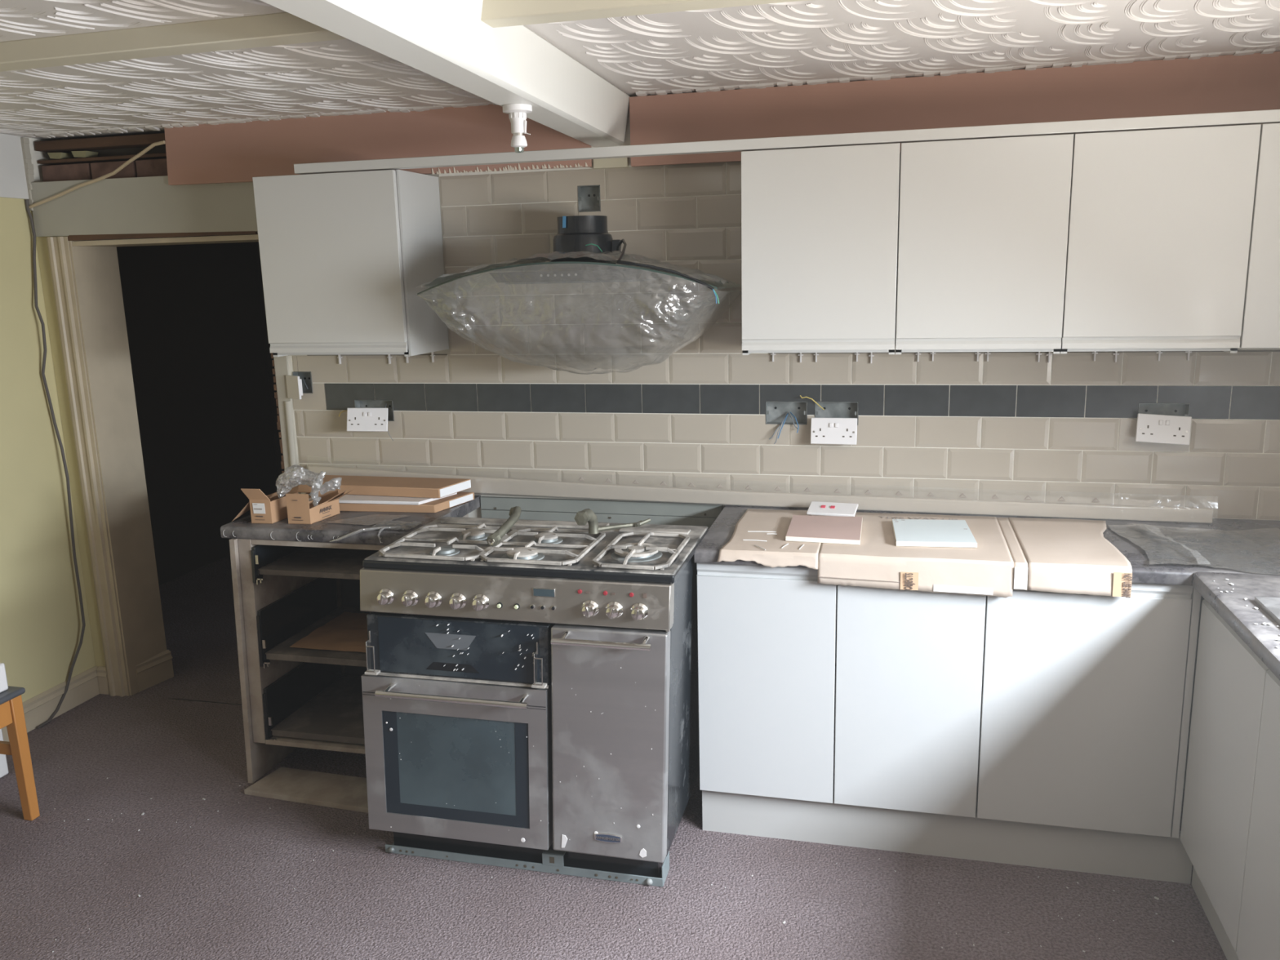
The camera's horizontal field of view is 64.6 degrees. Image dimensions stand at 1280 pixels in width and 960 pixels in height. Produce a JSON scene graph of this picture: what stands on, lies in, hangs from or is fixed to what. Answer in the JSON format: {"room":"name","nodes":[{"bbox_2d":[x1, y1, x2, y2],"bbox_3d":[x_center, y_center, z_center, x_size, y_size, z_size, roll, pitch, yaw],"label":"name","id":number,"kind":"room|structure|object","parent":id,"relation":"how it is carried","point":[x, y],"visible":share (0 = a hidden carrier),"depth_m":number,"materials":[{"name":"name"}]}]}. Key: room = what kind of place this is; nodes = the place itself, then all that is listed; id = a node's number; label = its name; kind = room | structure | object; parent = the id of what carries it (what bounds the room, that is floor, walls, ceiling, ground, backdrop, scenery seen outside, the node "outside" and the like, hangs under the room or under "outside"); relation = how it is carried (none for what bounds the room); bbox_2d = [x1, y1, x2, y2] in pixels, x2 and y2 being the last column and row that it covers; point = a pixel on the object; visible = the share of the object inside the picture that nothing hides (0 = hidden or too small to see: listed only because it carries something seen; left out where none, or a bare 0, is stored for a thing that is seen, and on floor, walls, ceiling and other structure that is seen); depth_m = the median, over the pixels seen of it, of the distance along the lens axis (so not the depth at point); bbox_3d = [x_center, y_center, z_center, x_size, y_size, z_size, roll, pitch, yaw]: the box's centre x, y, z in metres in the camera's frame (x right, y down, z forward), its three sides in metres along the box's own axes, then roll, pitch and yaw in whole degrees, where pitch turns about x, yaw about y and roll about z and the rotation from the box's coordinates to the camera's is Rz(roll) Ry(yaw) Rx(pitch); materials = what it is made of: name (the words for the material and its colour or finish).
{"room":"kitchen","nodes":[
{"label":"kitchen","id":0,"kind":"room"},
{"bbox_2d":[0,197,95,702],"bbox_3d":[-2.943,0.264,1.942,0.150,2.273,4.558,2,12,14],"label":"wall","id":1,"kind":"structure","parent":0,"point":[41,624],"depth_m":3.93,"materials":[{"name":"yellow paint"}]},
{"bbox_2d":[0,133,28,199],"bbox_3d":[-2.860,-0.758,1.832,0.012,0.230,4.300,2,12,14],"label":"trim","id":2,"kind":"structure","parent":1,"relation":"attached to","point":[13,184],"depth_m":3.80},
{"bbox_2d":[1,666,99,741],"bbox_3d":[-2.814,1.284,2.215,0.022,0.118,4.385,2,12,14],"label":"baseboard","id":3,"kind":"structure","parent":1,"relation":"attached to","point":[83,686],"depth_m":4.08,"materials":[{"name":"beige paint"}]},
{"bbox_2d":[24,199,85,728],"bbox_3d":[-2.341,-0.049,3.914,0.051,2.021,0.338,2,12,14],"label":"cable","id":4,"kind":"object","parent":1,"relation":"attached to","point":[28,212],"visible":1,"depth_m":4.02,"materials":[{"name":"grey plastic"}]},
{"bbox_2d":[0,12,347,71],"bbox_3d":[-1.524,-1.004,2.405,2.317,0.048,0.075,2,12,15],"label":"ceiling beam","id":5,"kind":"structure","parent":1,"relation":"attached to","point":[282,28],"depth_m":2.25,"materials":[{"name":"beige paint"}]},
{"bbox_2d":[116,241,284,585],"bbox_3d":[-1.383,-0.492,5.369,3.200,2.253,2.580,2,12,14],"label":"doorway","id":6,"kind":"structure","parent":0,"point":[200,354],"depth_m":6.08,"materials":[{"name":"black"}]},
{"bbox_2d":[0,555,1226,959],"bbox_3d":[-0.693,1.149,3.058,5.925,0.060,7.500,2,12,14],"label":"floor","id":7,"kind":"structure","parent":0,"point":[221,886],"depth_m":2.85,"materials":[{"name":"carpet"}]},
{"bbox_2d":[0,728,8,777],"bbox_3d":[-2.368,0.915,3.500,0.204,0.300,0.201,2,12,14],"label":"storage box","id":8,"kind":"object","parent":7,"relation":"on","point":[3,763],"visible":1,"depth_m":3.57,"materials":[{"name":"white plastic"}]},
{"bbox_2d":[0,685,39,820],"bbox_3d":[-2.215,0.715,3.068,0.425,0.860,0.447,2,12,14],"label":"dining chair","id":9,"kind":"object","parent":7,"relation":"on","point":[11,709],"visible":1,"depth_m":3.24,"materials":[{"name":"orange wood"}]},
{"bbox_2d":[0,662,8,692],"bbox_3d":[-2.079,0.636,3.118,0.121,0.090,0.195,2,12,14],"label":"storage box","id":10,"kind":"object","parent":9,"relation":"on","point":[3,681],"visible":1,"depth_m":3.18,"materials":[{"name":"white plastic"}]},
{"bbox_2d":[244,766,368,813],"bbox_3d":[-1.031,1.044,3.411,0.577,0.018,0.180,2,12,17],"label":"board","id":11,"kind":"object","parent":7,"relation":"on","point":[349,793],"visible":0.56,"depth_m":3.41,"materials":[{"name":"brown wood"}]},
{"bbox_2d":[229,513,468,783],"bbox_3d":[-0.986,0.570,3.598,0.629,0.868,0.574,2,12,14],"label":"base cabinet","id":12,"kind":"object","parent":7,"relation":"on","point":[292,698],"visible":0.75,"depth_m":3.45,"materials":[{"name":"grey wood"}]},
{"bbox_2d":[289,611,368,652],"bbox_3d":[-0.948,0.529,3.549,0.400,0.012,0.360,2,12,14],"label":"paper sheet","id":13,"kind":"object","parent":12,"relation":"on","point":[348,632],"visible":0.44,"depth_m":3.52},
{"bbox_2d":[220,495,480,545],"bbox_3d":[-0.982,0.122,3.487,0.680,0.051,0.602,2,12,14],"label":"countertop","id":14,"kind":"structure","parent":12,"relation":"on","point":[331,528],"depth_m":3.29,"materials":[{"name":"laminate"}]},
{"bbox_2d":[231,480,298,524],"bbox_3d":[-1.261,0.069,3.404,0.155,0.120,0.184,2,12,14],"label":"cardboard box","id":15,"kind":"object","parent":14,"relation":"on","point":[270,508],"visible":0.88,"depth_m":3.34,"materials":[{"name":"brown cardboard"}]},
{"bbox_2d":[275,464,322,497],"bbox_3d":[-1.137,0.008,3.368,0.152,0.120,0.072,-3,12,-5],"label":"plastic bag","id":16,"kind":"object","parent":15,"relation":"in","point":[309,473],"visible":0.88,"depth_m":3.39,"materials":[{"name":"clear plastic"}]},
{"bbox_2d":[285,484,351,524],"bbox_3d":[-1.058,0.081,3.372,0.164,0.102,0.161,2,12,14],"label":"cardboard box","id":17,"kind":"object","parent":14,"relation":"on","point":[300,510],"visible":0.99,"depth_m":3.32,"materials":[{"name":"brown cardboard"}]},
{"bbox_2d":[309,471,325,506],"bbox_3d":[-1.062,0.034,3.338,0.042,0.126,0.050,9,16,42],"label":"plastic bag","id":18,"kind":"object","parent":17,"relation":"in","point":[313,487],"visible":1,"depth_m":3.34,"materials":[{"name":"clear plastic"}]},
{"bbox_2d":[320,477,342,494],"bbox_3d":[-1.029,0.020,3.368,0.076,0.054,0.047,-5,12,-17],"label":"plastic bag","id":19,"kind":"object","parent":17,"relation":"in","point":[336,479],"visible":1,"depth_m":3.38,"materials":[{"name":"clear plastic"}]},
{"bbox_2d":[305,491,474,512],"bbox_3d":[-0.925,0.074,3.570,0.624,0.028,0.255,2,12,14],"label":"package","id":20,"kind":"object","parent":14,"relation":"on","point":[440,504],"visible":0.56,"depth_m":3.46,"materials":[{"name":"white paper"}]},
{"bbox_2d":[308,492,457,505],"bbox_3d":[-0.903,0.059,3.543,0.479,0.011,0.200,2,12,14],"label":"package","id":21,"kind":"object","parent":20,"relation":"on","point":[347,499],"visible":0.44,"depth_m":3.47,"materials":[{"name":"white plastic"}]},
{"bbox_2d":[297,475,471,497],"bbox_3d":[-0.921,0.022,3.605,0.612,0.034,0.175,2,12,14],"label":"package","id":22,"kind":"object","parent":21,"relation":"on","point":[423,487],"visible":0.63,"depth_m":3.55,"materials":[{"name":"white paper"}]},
{"bbox_2d":[373,520,416,529],"bbox_3d":[-0.785,0.143,3.257,0.140,0.010,0.100,2,12,14],"label":"plastic film","id":23,"kind":"object","parent":14,"relation":"on","point":[390,520],"visible":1,"depth_m":3.26,"materials":[{"name":"clear plastic"}]},
{"bbox_2d":[360,516,708,887],"bbox_3d":[-0.296,0.626,3.047,0.929,0.949,0.624,2,12,14],"label":"range cooker","id":24,"kind":"object","parent":7,"relation":"on","point":[531,698],"visible":0.99,"depth_m":2.81,"materials":[{"name":"silver metal"}]},
{"bbox_2d":[486,506,521,546],"bbox_3d":[-0.391,0.133,2.952,0.051,0.084,0.189,2,12,17],"label":"gas pipe","id":25,"kind":"object","parent":24,"relation":"on","point":[494,539],"visible":1,"depth_m":2.92,"materials":[{"name":"silver metal"}]},
{"bbox_2d":[362,516,708,583],"bbox_3d":[-0.284,0.195,2.980,0.896,0.027,0.515,2,12,14],"label":"cooktop","id":26,"kind":"object","parent":24,"relation":"in","point":[592,561],"depth_m":2.82,"materials":[{"name":"metal"}]},
{"bbox_2d":[573,508,650,533],"bbox_3d":[-0.084,0.113,2.962,0.244,0.077,0.069,-8,13,-28],"label":"gas valve","id":27,"kind":"object","parent":24,"relation":"on","point":[587,515],"visible":1,"depth_m":2.95,"materials":[{"name":"silver metal"}]},
{"bbox_2d":[52,767,1173,952],"bbox_3d":[-0.552,1.203,2.619,3.731,0.003,1.293,2,12,14],"label":"crumbs","id":28,"kind":"object","parent":7,"relation":"on","point":[143,813],"visible":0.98,"depth_m":2.83,"materials":[{"name":"grey"}]},
{"bbox_2d":[697,563,837,803],"bbox_3d":[0.434,0.610,3.234,0.399,0.870,0.565,2,12,14],"label":"base cabinet","id":29,"kind":"object","parent":7,"relation":"on","point":[767,635],"visible":0.68,"depth_m":2.95,"materials":[{"name":"white wood"}]},
{"bbox_2d":[693,504,1279,586],"bbox_3d":[1.160,0.184,2.959,1.921,0.040,0.600,2,12,14],"label":"countertop","id":30,"kind":"structure","parent":29,"relation":"on","point":[1133,541],"depth_m":2.86,"materials":[{"name":"laminate"}]},
{"bbox_2d":[307,465,1213,523],"bbox_3d":[0.242,0.019,3.425,3.076,0.139,0.039,2,12,15],"label":"board","id":31,"kind":"object","parent":30,"relation":"on","point":[483,485],"visible":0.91,"depth_m":3.36,"materials":[{"name":"beige"}]},
{"bbox_2d":[716,508,1132,597],"bbox_3d":[0.821,0.208,2.990,1.114,0.102,0.528,2,12,14],"label":"cardboard sheet","id":32,"kind":"object","parent":30,"relation":"on","point":[1054,555],"visible":0.85,"depth_m":2.80,"materials":[{"name":"beige cardboard"}]},
{"bbox_2d":[785,515,862,544],"bbox_3d":[0.556,0.147,3.043,0.216,0.014,0.282,2,12,14],"label":"board","id":33,"kind":"object","parent":32,"relation":"on","point":[803,528],"visible":1,"depth_m":3.01,"materials":[{"name":"beige"}]},
{"bbox_2d":[806,501,857,516],"bbox_3d":[0.613,0.098,3.225,0.150,0.037,0.085,3,12,20],"label":"switch plate","id":34,"kind":"object","parent":32,"relation":"on","point":[815,508],"visible":0.91,"depth_m":3.21,"materials":[{"name":"white plastic"}]},
{"bbox_2d":[892,519,977,547],"bbox_3d":[0.857,0.154,2.972,0.220,0.014,0.267,1,12,11],"label":"board","id":35,"kind":"object","parent":32,"relation":"on","point":[907,532],"visible":1,"depth_m":2.93,"materials":[{"name":"white"}]},
{"bbox_2d":[1131,523,1274,561],"bbox_3d":[1.593,0.170,2.771,0.500,0.038,0.480,2,12,14],"label":"plastic film","id":36,"kind":"object","parent":30,"relation":"on","point":[1216,529],"depth_m":2.82,"materials":[{"name":"clear plastic"}]},
{"bbox_2d":[834,584,986,817],"bbox_3d":[0.823,0.620,3.138,0.398,0.870,0.565,2,12,14],"label":"base cabinet","id":37,"kind":"object","parent":7,"relation":"on","point":[909,664],"visible":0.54,"depth_m":2.86,"materials":[{"name":"white wood"}]},
{"bbox_2d":[702,790,1192,884],"bbox_3d":[0.858,1.025,2.957,1.369,0.149,0.016,2,12,14],"label":"toe kick","id":38,"kind":"object","parent":7,"relation":"on","point":[1166,859],"visible":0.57,"depth_m":2.94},
{"bbox_2d":[975,582,1192,837],"bbox_3d":[1.263,0.632,3.029,0.504,0.870,0.565,2,12,14],"label":"base cabinet","id":39,"kind":"object","parent":7,"relation":"on","point":[1082,695],"visible":0.62,"depth_m":2.75,"materials":[{"name":"white wood"}]},
{"bbox_2d":[1170,586,1201,838],"bbox_3d":[1.450,0.621,2.692,0.018,0.718,0.019,2,12,14],"label":"post","id":40,"kind":"object","parent":39,"relation":"attached to","point":[1196,596],"visible":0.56,"depth_m":2.68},
{"bbox_2d":[1191,866,1239,959],"bbox_3d":[1.323,1.218,1.968,0.016,0.149,1.712,2,12,14],"label":"board","id":41,"kind":"object","parent":7,"relation":"on","point":[1213,918],"visible":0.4,"depth_m":2.60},
{"bbox_2d":[1180,599,1269,951],"bbox_3d":[1.687,0.752,2.395,0.588,0.870,0.475,2,12,14],"label":"base cabinet","id":42,"kind":"object","parent":7,"relation":"on","point":[1229,683],"visible":0.66,"depth_m":2.42,"materials":[{"name":"white wood"}]},
{"bbox_2d":[1235,669,1279,959],"bbox_3d":[1.557,0.861,1.884,0.588,0.870,0.598,2,12,14],"label":"base cabinet","id":43,"kind":"object","parent":7,"relation":"on","point":[1259,930],"visible":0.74,"depth_m":2.14,"materials":[{"name":"white wood"}]},
{"bbox_2d":[1191,571,1279,679],"bbox_3d":[1.516,0.429,1.727,0.625,0.040,1.666,2,12,14],"label":"countertop","id":44,"kind":"structure","parent":43,"relation":"on","point":[1260,637],"depth_m":2.35,"materials":[{"name":"laminate"}]},
{"bbox_2d":[1213,578,1279,647],"bbox_3d":[1.346,0.318,2.172,0.060,0.003,0.733,2,12,14],"label":"crumbs","id":45,"kind":"object","parent":44,"relation":"on","point":[1232,584],"visible":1,"depth_m":2.30,"materials":[{"name":"white paper"}]},
{"bbox_2d":[1254,596,1279,625],"bbox_3d":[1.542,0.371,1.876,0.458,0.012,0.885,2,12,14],"label":"sink","id":46,"kind":"object","parent":44,"relation":"in","point":[1271,606],"visible":1,"depth_m":2.29,"materials":[{"name":"metal"}]},
{"bbox_2d":[0,0,1279,140],"bbox_3d":[-0.749,-1.127,2.588,5.925,0.116,7.500,2,12,14],"label":"ceiling","id":47,"kind":"structure","parent":0,"point":[808,42],"depth_m":2.66,"materials":[{"name":"white paint"}]},
{"bbox_2d":[480,0,806,27],"bbox_3d":[0.757,-0.943,1.835,2.230,0.048,0.070,2,12,14],"label":"ceiling beam","id":48,"kind":"structure","parent":47,"relation":"attached to","point":[495,13],"depth_m":2.03,"materials":[{"name":"beige paint"}]},
{"bbox_2d":[20,91,1279,789],"bbox_3d":[-0.058,-0.226,3.605,4.925,2.420,0.240,2,12,14],"label":"wall","id":49,"kind":"structure","parent":0,"point":[1011,426],"depth_m":3.41,"materials":[{"name":"tile"}]},
{"bbox_2d":[28,140,165,208],"bbox_3d":[-2.031,-1.137,3.784,0.646,0.215,0.026,2,12,15],"label":"cable","id":50,"kind":"object","parent":49,"relation":"attached to","point":[151,146],"visible":1,"depth_m":3.78,"materials":[{"name":"beige plastic"}]},
{"bbox_2d":[96,666,109,694],"bbox_3d":[-2.261,0.846,4.270,0.047,0.118,0.022,2,12,14],"label":"baseboard","id":51,"kind":"structure","parent":49,"relation":"attached to","point":[101,670],"depth_m":4.26,"materials":[{"name":"beige paint"}]},
{"bbox_2d":[46,231,258,706],"bbox_3d":[-1.781,-0.027,4.079,0.927,1.883,0.250,2,12,14],"label":"door frame","id":52,"kind":"structure","parent":49,"relation":"in","point":[86,274],"depth_m":4.11,"materials":[{"name":"beige paint"}]},
{"bbox_2d":[285,374,302,399],"bbox_3d":[-1.280,-0.345,3.760,0.086,0.086,0.023,9,16,41],"label":"switch plate","id":53,"kind":"object","parent":49,"relation":"attached to","point":[294,384],"visible":1,"depth_m":3.75,"materials":[{"name":"white plastic"}]},
{"bbox_2d":[292,371,312,393],"bbox_3d":[-1.253,-0.367,3.790,0.076,0.079,0.035,2,12,14],"label":"box","id":54,"kind":"object","parent":49,"relation":"attached to","point":[306,375],"visible":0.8,"depth_m":3.80,"materials":[{"name":"grey metal"}]},
{"bbox_2d":[252,169,448,356],"bbox_3d":[-0.973,-0.728,3.454,0.513,0.589,0.316,2,12,14],"label":"upper cabinet","id":55,"kind":"object","parent":49,"relation":"attached to","point":[344,255],"visible":1,"depth_m":3.31,"materials":[{"name":"white laminate"}]},
{"bbox_2d":[346,408,388,431],"bbox_3d":[-0.992,-0.220,3.689,0.150,0.088,0.041,-1,12,0],"label":"socket plate","id":56,"kind":"object","parent":49,"relation":"attached to","point":[358,420],"visible":1,"depth_m":3.68,"materials":[{"name":"white plastic"}]},
{"bbox_2d":[354,400,394,421],"bbox_3d":[-0.974,-0.259,3.742,0.154,0.076,0.035,2,12,14],"label":"box","id":57,"kind":"object","parent":49,"relation":"attached to","point":[358,403],"visible":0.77,"depth_m":3.75,"materials":[{"name":"grey metal"}]},
{"bbox_2d":[164,104,591,185],"bbox_3d":[-0.945,-1.157,3.502,1.610,0.215,0.022,2,12,14],"label":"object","id":58,"kind":"structure","parent":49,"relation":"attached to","point":[227,153],"depth_m":3.50,"materials":[{"name":"beige"}]},
{"bbox_2d":[260,0,630,146],"bbox_3d":[-0.557,-0.725,1.203,0.138,0.157,4.404,1,12,12],"label":"ceiling beam","id":59,"kind":"structure","parent":49,"relation":"attached to","point":[448,41],"depth_m":2.13,"materials":[{"name":"paint"}]},
{"bbox_2d":[502,103,532,152],"bbox_3d":[-0.298,-0.859,2.483,0.072,0.110,0.072,2,12,14],"label":"holder","id":60,"kind":"object","parent":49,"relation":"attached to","point":[517,113],"visible":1,"depth_m":2.47,"materials":[{"name":"white plastic"}]},
{"bbox_2d":[509,111,525,133],"bbox_3d":[-0.299,-0.875,2.480,0.042,0.049,0.042,2,12,14],"label":"socket","id":61,"kind":"object","parent":60,"relation":"attached to","point":[517,119],"depth_m":2.47,"materials":[{"name":"white plastic"}]},
{"bbox_2d":[414,215,741,374],"bbox_3d":[-0.179,-0.582,3.195,0.953,0.491,0.554,2,12,14],"label":"extractor hood","id":62,"kind":"object","parent":49,"relation":"attached to","point":[580,240],"visible":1,"depth_m":3.15,"materials":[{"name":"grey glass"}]},
{"bbox_2d":[505,278,661,284],"bbox_3d":[-0.169,-0.625,3.185,0.400,0.006,0.370,2,12,14],"label":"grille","id":63,"kind":"object","parent":62,"relation":"attached to","point":[646,279],"depth_m":3.01,"materials":[{"name":"plastic"}]},
{"bbox_2d":[577,185,600,212],"bbox_3d":[-0.166,-0.942,3.392,0.076,0.083,0.035,2,12,14],"label":"box","id":64,"kind":"object","parent":49,"relation":"attached to","point":[588,197],"visible":0.99,"depth_m":3.41,"materials":[{"name":"grey metal"}]},
{"bbox_2d":[480,496,722,528],"bbox_3d":[-0.141,0.370,3.633,0.886,0.607,0.020,2,12,14],"label":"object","id":65,"kind":"structure","parent":49,"relation":"attached to","point":[491,507],"depth_m":3.56,"materials":[{"name":"silver metal"}]},
{"bbox_2d":[765,400,807,424],"bbox_3d":[0.490,-0.226,3.378,0.136,0.076,0.035,2,12,14],"label":"box","id":66,"kind":"object","parent":49,"relation":"attached to","point":[775,411],"visible":1,"depth_m":3.39,"materials":[{"name":"grey metal"}]},
{"bbox_2d":[768,413,786,439],"bbox_3d":[0.462,-0.176,3.373,0.070,0.080,0.016,-7,13,-26],"label":"loose wire","id":67,"kind":"object","parent":66,"relation":"hanging from","point":[785,414],"visible":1,"depth_m":3.37,"materials":[{"name":"grey"}]},
{"bbox_2d":[773,413,786,444],"bbox_3d":[0.471,-0.169,3.374,0.062,0.095,0.011,-10,15,-36],"label":"loose wire","id":68,"kind":"object","parent":66,"relation":"hanging from","point":[786,414],"visible":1,"depth_m":3.36,"materials":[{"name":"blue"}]},
{"bbox_2d":[777,413,788,438],"bbox_3d":[0.479,-0.180,3.371,0.055,0.080,0.011,-12,16,-42],"label":"loose wire","id":69,"kind":"object","parent":66,"relation":"hanging from","point":[788,413],"visible":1,"depth_m":3.36,"materials":[{"name":"blue"}]},
{"bbox_2d":[790,412,799,432],"bbox_3d":[0.511,-0.191,3.361,0.009,0.064,0.057,-6,13,-21],"label":"loose wire","id":70,"kind":"object","parent":66,"relation":"hanging from","point":[790,412],"visible":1,"depth_m":3.35,"materials":[{"name":"blue"}]},
{"bbox_2d":[741,142,900,355],"bbox_3d":[0.552,-0.688,3.076,0.446,0.589,0.316,2,12,14],"label":"upper cabinet","id":71,"kind":"object","parent":49,"relation":"attached to","point":[820,224],"visible":1,"depth_m":2.92,"materials":[{"name":"white laminate"}]},
{"bbox_2d":[293,109,1279,174],"bbox_3d":[0.477,-0.964,2.886,3.270,0.030,0.040,2,12,14],"label":"board","id":72,"kind":"object","parent":71,"relation":"on","point":[1273,116],"visible":0.98,"depth_m":2.86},
{"bbox_2d":[810,417,857,444],"bbox_3d":[0.632,-0.160,3.304,0.148,0.085,0.037,2,12,14],"label":"socket plate","id":73,"kind":"object","parent":49,"relation":"attached to","point":[842,431],"visible":1,"depth_m":3.29,"materials":[{"name":"white plastic"}]},
{"bbox_2d":[814,401,858,425],"bbox_3d":[0.648,-0.222,3.339,0.139,0.076,0.035,2,12,14],"label":"box","id":74,"kind":"object","parent":49,"relation":"attached to","point":[832,409],"visible":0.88,"depth_m":3.35,"materials":[{"name":"grey metal"}]},
{"bbox_2d":[800,395,824,409],"bbox_3d":[0.569,-0.253,3.328,0.088,0.054,0.020,-4,12,-14],"label":"loose wire","id":75,"kind":"object","parent":74,"relation":"attached to","point":[800,395],"visible":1,"depth_m":3.32,"materials":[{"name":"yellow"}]},
{"bbox_2d":[629,51,1279,166],"bbox_3d":[1.051,-1.100,3.010,2.228,0.219,0.020,2,12,14],"label":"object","id":76,"kind":"structure","parent":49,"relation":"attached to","point":[1226,83],"depth_m":3.02,"materials":[{"name":"brown paint"}]},
{"bbox_2d":[895,133,1073,354],"bbox_3d":[0.988,-0.676,2.968,0.448,0.589,0.316,2,12,14],"label":"upper cabinet","id":77,"kind":"object","parent":49,"relation":"attached to","point":[984,223],"visible":1,"depth_m":2.81,"materials":[{"name":"white laminate"}]},
{"bbox_2d":[1059,124,1261,353],"bbox_3d":[1.423,-0.665,2.860,0.446,0.589,0.316,2,12,14],"label":"upper cabinet","id":78,"kind":"object","parent":49,"relation":"attached to","point":[1160,220],"visible":0.9,"depth_m":2.71,"materials":[{"name":"white laminate"}]},
{"bbox_2d":[1240,123,1279,347],"bbox_3d":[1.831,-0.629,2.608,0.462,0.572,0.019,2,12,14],"label":"upper cabinet","id":79,"kind":"object","parent":78,"relation":"attached to","point":[1260,326],"visible":1,"depth_m":2.66,"materials":[{"name":"white laminate"}]},
{"bbox_2d":[1135,413,1191,445],"bbox_3d":[1.582,-0.154,3.063,0.152,0.092,0.039,2,12,17],"label":"socket plate","id":80,"kind":"object","parent":49,"relation":"attached to","point":[1150,428],"visible":1,"depth_m":3.05,"materials":[{"name":"white plastic"}]},
{"bbox_2d":[1137,403,1190,416],"bbox_3d":[1.599,-0.198,3.103,0.141,0.078,0.035,2,12,14],"label":"box","id":81,"kind":"object","parent":49,"relation":"in","point":[1167,409],"visible":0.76,"depth_m":3.11,"materials":[{"name":"grey metal"}]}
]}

